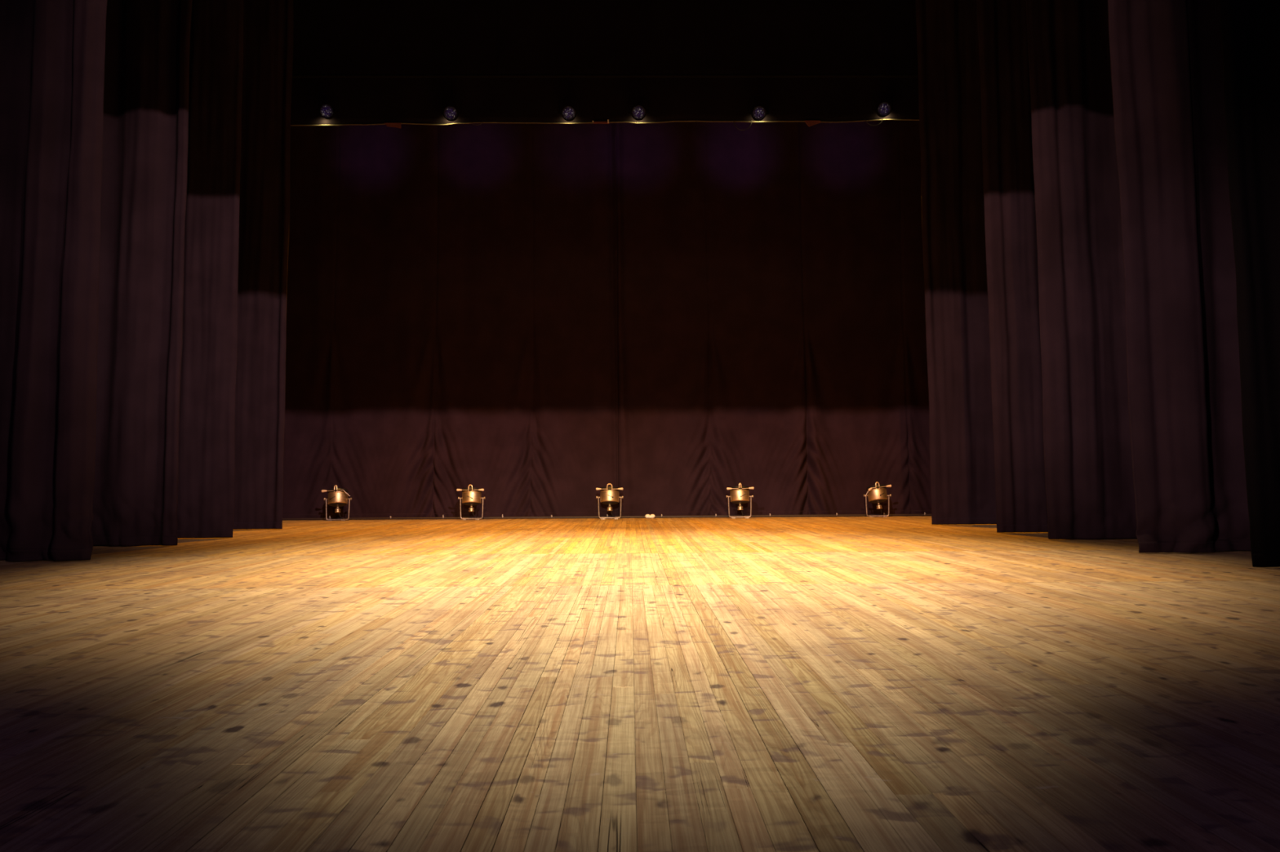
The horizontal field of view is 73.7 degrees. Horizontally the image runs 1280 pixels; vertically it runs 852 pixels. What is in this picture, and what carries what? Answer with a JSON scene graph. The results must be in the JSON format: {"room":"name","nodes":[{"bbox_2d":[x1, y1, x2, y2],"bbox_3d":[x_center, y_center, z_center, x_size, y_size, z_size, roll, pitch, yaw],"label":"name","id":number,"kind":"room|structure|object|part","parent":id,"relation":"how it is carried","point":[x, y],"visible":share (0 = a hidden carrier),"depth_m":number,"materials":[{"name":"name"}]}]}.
{"room":"theater stage","nodes":[
{"label":"theater stage","id":0,"kind":"room"},
{"bbox_2d":[0,515,1279,851],"bbox_3d":[-0.049,1.164,7.741,18.070,0.022,16.800,0,-4,-1],"label":"floor","id":1,"kind":"structure","parent":0,"point":[902,683],"depth_m":2.63,"materials":[{"name":"brown wood"}]},
{"bbox_2d":[321,484,351,520],"bbox_3d":[-5.249,1.335,14.830,0.481,0.619,0.378,0,-4,-5],"label":"floor lamp","id":2,"kind":"object","parent":1,"relation":"on","point":[337,497],"visible":1,"depth_m":14.72,"materials":[{"name":"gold metal"}]},
{"bbox_2d":[327,488,348,493],"bbox_3d":[-5.255,1.136,14.850,0.344,0.114,0.339,0,-4,-5],"label":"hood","id":3,"kind":"object","parent":2,"relation":"attached to","point":[334,490],"depth_m":14.71,"materials":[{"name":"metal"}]},
{"bbox_3d":[-5.241,1.364,14.799,0.300,0.074,0.295,0,-4,-5],"label":"plate","id":4,"kind":"part","parent":2,"relation":"part of","materials":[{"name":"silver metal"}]},
{"bbox_2d":[456,484,485,519],"bbox_3d":[-2.938,1.328,14.907,0.474,0.615,0.379,0,-4,-1],"label":"floor lamp","id":5,"kind":"object","parent":1,"relation":"on","point":[471,496],"visible":1,"depth_m":14.78,"materials":[{"name":"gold metal"}]},
{"bbox_3d":[-2.937,1.358,14.879,0.300,0.067,0.297,0,-4,-1],"label":"plate","id":6,"kind":"part","parent":5,"relation":"part of","materials":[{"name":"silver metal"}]},
{"bbox_2d":[462,487,481,492],"bbox_3d":[-2.939,1.125,14.923,0.344,0.103,0.341,0,-4,-1],"label":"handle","id":7,"kind":"object","parent":5,"relation":"attached to","point":[468,489],"depth_m":14.77,"materials":[{"name":"gold metal"}]},
{"bbox_2d":[282,512,931,520],"bbox_3d":[-0.369,1.595,15.159,16.000,0.082,0.051,0,-4,-1],"label":"pipe","id":8,"kind":"object","parent":1,"relation":"on","point":[836,514],"visible":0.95,"depth_m":15.15,"materials":[{"name":"grey metal"}]},
{"bbox_2d":[595,483,623,519],"bbox_3d":[-0.527,1.311,14.886,0.474,0.617,0.378,0,-4,-1],"label":"floor lamp","id":9,"kind":"object","parent":1,"relation":"on","point":[609,495],"visible":1,"depth_m":14.76,"materials":[{"name":"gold metal"}]},
{"bbox_3d":[-0.527,1.341,14.856,0.300,0.070,0.296,0,-4,-1],"label":"plate","id":10,"kind":"part","parent":9,"relation":"part of","materials":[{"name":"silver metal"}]},
{"bbox_2d":[600,486,619,491],"bbox_3d":[-0.528,1.110,14.903,0.344,0.108,0.340,0,-4,-1],"label":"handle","id":11,"kind":"object","parent":9,"relation":"attached to","point":[606,488],"depth_m":14.76,"materials":[{"name":"gold metal"}]},
{"bbox_2d":[644,514,655,518],"bbox_3d":[0.178,1.589,15.032,0.180,0.074,0.100,0,-4,-1],"label":"folded cloth","id":12,"kind":"object","parent":1,"relation":"on","point":[647,516],"visible":0.98,"depth_m":14.99,"materials":[{"name":"white fabric"}]},
{"bbox_2d":[725,483,754,518],"bbox_3d":[1.742,1.301,14.910,0.476,0.611,0.382,0,-4,1],"label":"floor lamp","id":13,"kind":"object","parent":1,"relation":"on","point":[740,495],"visible":1,"depth_m":14.79,"materials":[{"name":"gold metal"}]},
{"bbox_2d":[729,485,749,490],"bbox_3d":[1.740,1.097,14.926,0.344,0.098,0.341,0,-4,1],"label":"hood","id":14,"kind":"object","parent":13,"relation":"attached to","point":[740,487],"depth_m":14.78,"materials":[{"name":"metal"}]},
{"bbox_3d":[1.744,1.331,14.885,0.300,0.064,0.298,0,-4,1],"label":"plate","id":15,"kind":"part","parent":13,"relation":"part of","materials":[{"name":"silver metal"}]},
{"bbox_2d":[863,481,891,517],"bbox_3d":[4.167,1.289,14.989,0.476,0.617,0.381,-1,-4,5],"label":"floor lamp","id":16,"kind":"object","parent":1,"relation":"on","point":[877,494],"visible":1,"depth_m":14.87,"materials":[{"name":"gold metal"}]},
{"bbox_2d":[866,484,886,490],"bbox_3d":[4.155,1.089,15.009,0.342,0.117,0.340,-1,-4,5],"label":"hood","id":17,"kind":"object","parent":16,"relation":"attached to","point":[877,487],"depth_m":14.86,"materials":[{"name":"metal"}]},
{"bbox_3d":[4.175,1.317,14.960,0.298,0.076,0.296,-1,-4,5],"label":"plate","id":18,"kind":"part","parent":16,"relation":"part of","materials":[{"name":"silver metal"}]},
{"bbox_3d":[-0.177,-7.922,11.486,18.400,0.200,10.900,0,-4,-1],"label":"ceiling","id":19,"kind":"structure","parent":0,"visible":0},
{"bbox_2d":[0,0,106,561],"bbox_3d":[-5.707,-3.423,7.616,2.001,9.173,0.258,-1,-4,4],"label":"curtain","id":20,"kind":"object","parent":19,"relation":"hanging from","point":[52,52],"visible":1,"depth_m":7.43,"materials":[{"name":"black fabric"}]},
{"bbox_2d":[90,0,192,546],"bbox_3d":[-5.757,-3.318,9.257,1.740,9.171,0.151,-1,-4,2],"label":"curtain","id":21,"kind":"object","parent":19,"relation":"hanging from","point":[146,86],"visible":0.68,"depth_m":9.14,"materials":[{"name":"black fabric"}]},
{"bbox_2d":[177,0,243,537],"bbox_3d":[-5.710,-3.241,10.446,1.666,9.171,0.108,0,-4,-1],"label":"curtain","id":22,"kind":"object","parent":19,"relation":"hanging from","point":[206,424],"visible":0.48,"depth_m":10.34,"materials":[{"name":"black fabric"}]},
{"bbox_2d":[233,0,293,529],"bbox_3d":[-5.918,-3.117,12.337,1.688,9.171,0.092,0,-4,0],"label":"curtain","id":23,"kind":"object","parent":19,"relation":"hanging from","point":[268,24],"visible":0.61,"depth_m":12.28,"materials":[{"name":"black fabric"}]},
{"bbox_2d":[282,123,617,518],"bbox_3d":[-4.509,-2.901,15.616,8.180,9.135,0.206,0,-4,-1],"label":"curtain","id":24,"kind":"object","parent":19,"relation":"hanging from","point":[451,299],"visible":0.63,"depth_m":15.57,"materials":[{"name":"red fabric"}]},
{"bbox_2d":[616,120,931,515],"bbox_3d":[3.629,-2.943,15.727,8.345,9.136,0.255,0,-4,-1],"label":"curtain","id":25,"kind":"object","parent":19,"relation":"hanging from","point":[771,338],"visible":0.51,"depth_m":15.67,"materials":[{"name":"red fabric"}]},
{"bbox_2d":[915,0,996,524],"bbox_3d":[5.068,-3.177,12.458,1.944,9.171,0.090,0,-4,-2],"label":"curtain","id":26,"kind":"object","parent":19,"relation":"hanging from","point":[962,466],"visible":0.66,"depth_m":12.39,"materials":[{"name":"black fabric"}]},
{"bbox_2d":[976,0,1048,533],"bbox_3d":[5.137,-3.300,10.558,1.850,9.171,0.114,0,-4,-1],"label":"curtain","id":27,"kind":"object","parent":19,"relation":"hanging from","point":[1009,196],"visible":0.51,"depth_m":10.45,"materials":[{"name":"black fabric"}]},
{"bbox_2d":[1025,0,1137,539],"bbox_3d":[5.275,-3.377,9.389,2.001,9.171,0.164,0,-4,-1],"label":"curtain","id":28,"kind":"object","parent":19,"relation":"hanging from","point":[1090,492],"visible":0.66,"depth_m":9.26,"materials":[{"name":"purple fabric"}]},
{"bbox_2d":[1107,0,1250,553],"bbox_3d":[5.301,-3.482,7.753,2.183,9.172,0.372,0,-4,-1],"label":"curtain","id":29,"kind":"object","parent":19,"relation":"hanging from","point":[1184,380],"visible":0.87,"depth_m":7.55,"materials":[{"name":"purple fabric"}]},
{"bbox_2d":[1218,0,1279,567],"bbox_3d":[5.382,-3.568,6.441,2.251,9.172,0.144,0,-4,-1],"label":"curtain","id":30,"kind":"object","parent":19,"relation":"hanging from","point":[1251,28],"visible":1,"depth_m":6.29,"materials":[{"name":"black fabric"}]},
{"bbox_3d":[-0.390,-6.159,13.413,12.801,2.970,0.049,0,-4,-1],"label":"curtain","id":31,"kind":"object","parent":19,"relation":"hanging from","visible":0},
{"bbox_2d":[384,123,400,128],"bbox_3d":[-3.840,-4.662,13.245,0.260,0.085,0.012,0,-4,-1],"label":"flag","id":32,"kind":"object","parent":31,"relation":"attached to","point":[392,125],"visible":1,"depth_m":13.24,"materials":[{"name":"red fabric"}]},
{"bbox_2d":[592,120,608,124],"bbox_3d":[-0.611,-4.741,13.289,0.260,0.060,0.028,0,-4,-1],"label":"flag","id":33,"kind":"object","parent":31,"relation":"attached to","point":[607,122],"visible":1,"depth_m":13.29,"materials":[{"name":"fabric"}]},
{"bbox_2d":[804,120,820,126],"bbox_3d":[2.694,-4.722,13.325,0.250,0.095,0.012,0,-4,-1],"label":"flag","id":34,"kind":"object","parent":31,"relation":"attached to","point":[809,123],"visible":1,"depth_m":13.32,"materials":[{"name":"red fabric"}]},
{"bbox_3d":[-0.339,-6.525,13.167,12.500,2.359,0.047,0,-4,-1],"label":"pipe","id":35,"kind":"object","parent":19,"relation":"hanging from","visible":0},
{"bbox_2d":[317,72,338,119],"bbox_3d":[-4.754,-5.027,12.995,0.320,0.738,0.184,0,-4,-1],"label":"lamp","id":36,"kind":"object","parent":35,"relation":"hanging from","point":[326,111],"visible":1,"depth_m":12.95,"materials":[{"name":"black metal"}]},
{"bbox_2d":[440,72,462,121],"bbox_3d":[-2.879,-5.020,13.016,0.320,0.772,0.184,0,-4,-1],"label":"lamp","id":37,"kind":"object","parent":35,"relation":"hanging from","point":[451,113],"visible":1,"depth_m":12.97,"materials":[{"name":"black metal"}]},
{"bbox_2d":[558,72,579,121],"bbox_3d":[-1.085,-5.029,13.037,0.320,0.773,0.184,0,-4,-1],"label":"lamp","id":38,"kind":"object","parent":35,"relation":"hanging from","point":[568,113],"visible":1,"depth_m":12.99,"materials":[{"name":"black metal"}]},
{"bbox_2d":[627,72,648,120],"bbox_3d":[-0.023,-5.039,13.049,0.320,0.764,0.184,0,-4,-1],"label":"lamp","id":39,"kind":"object","parent":35,"relation":"hanging from","point":[638,112],"visible":1,"depth_m":13.00,"materials":[{"name":"black metal"}]},
{"bbox_2d":[747,72,768,121],"bbox_3d":[1.813,-5.043,13.070,0.320,0.776,0.184,0,-4,-1],"label":"lamp","id":40,"kind":"object","parent":35,"relation":"hanging from","point":[758,113],"visible":1,"depth_m":13.02,"materials":[{"name":"black metal"}]},
{"bbox_2d":[872,72,893,117],"bbox_3d":[3.728,-5.083,13.095,0.320,0.716,0.184,0,-4,-1],"label":"lamp","id":41,"kind":"object","parent":35,"relation":"hanging from","point":[883,109],"visible":1,"depth_m":13.04,"materials":[{"name":"black metal"}]}
]}

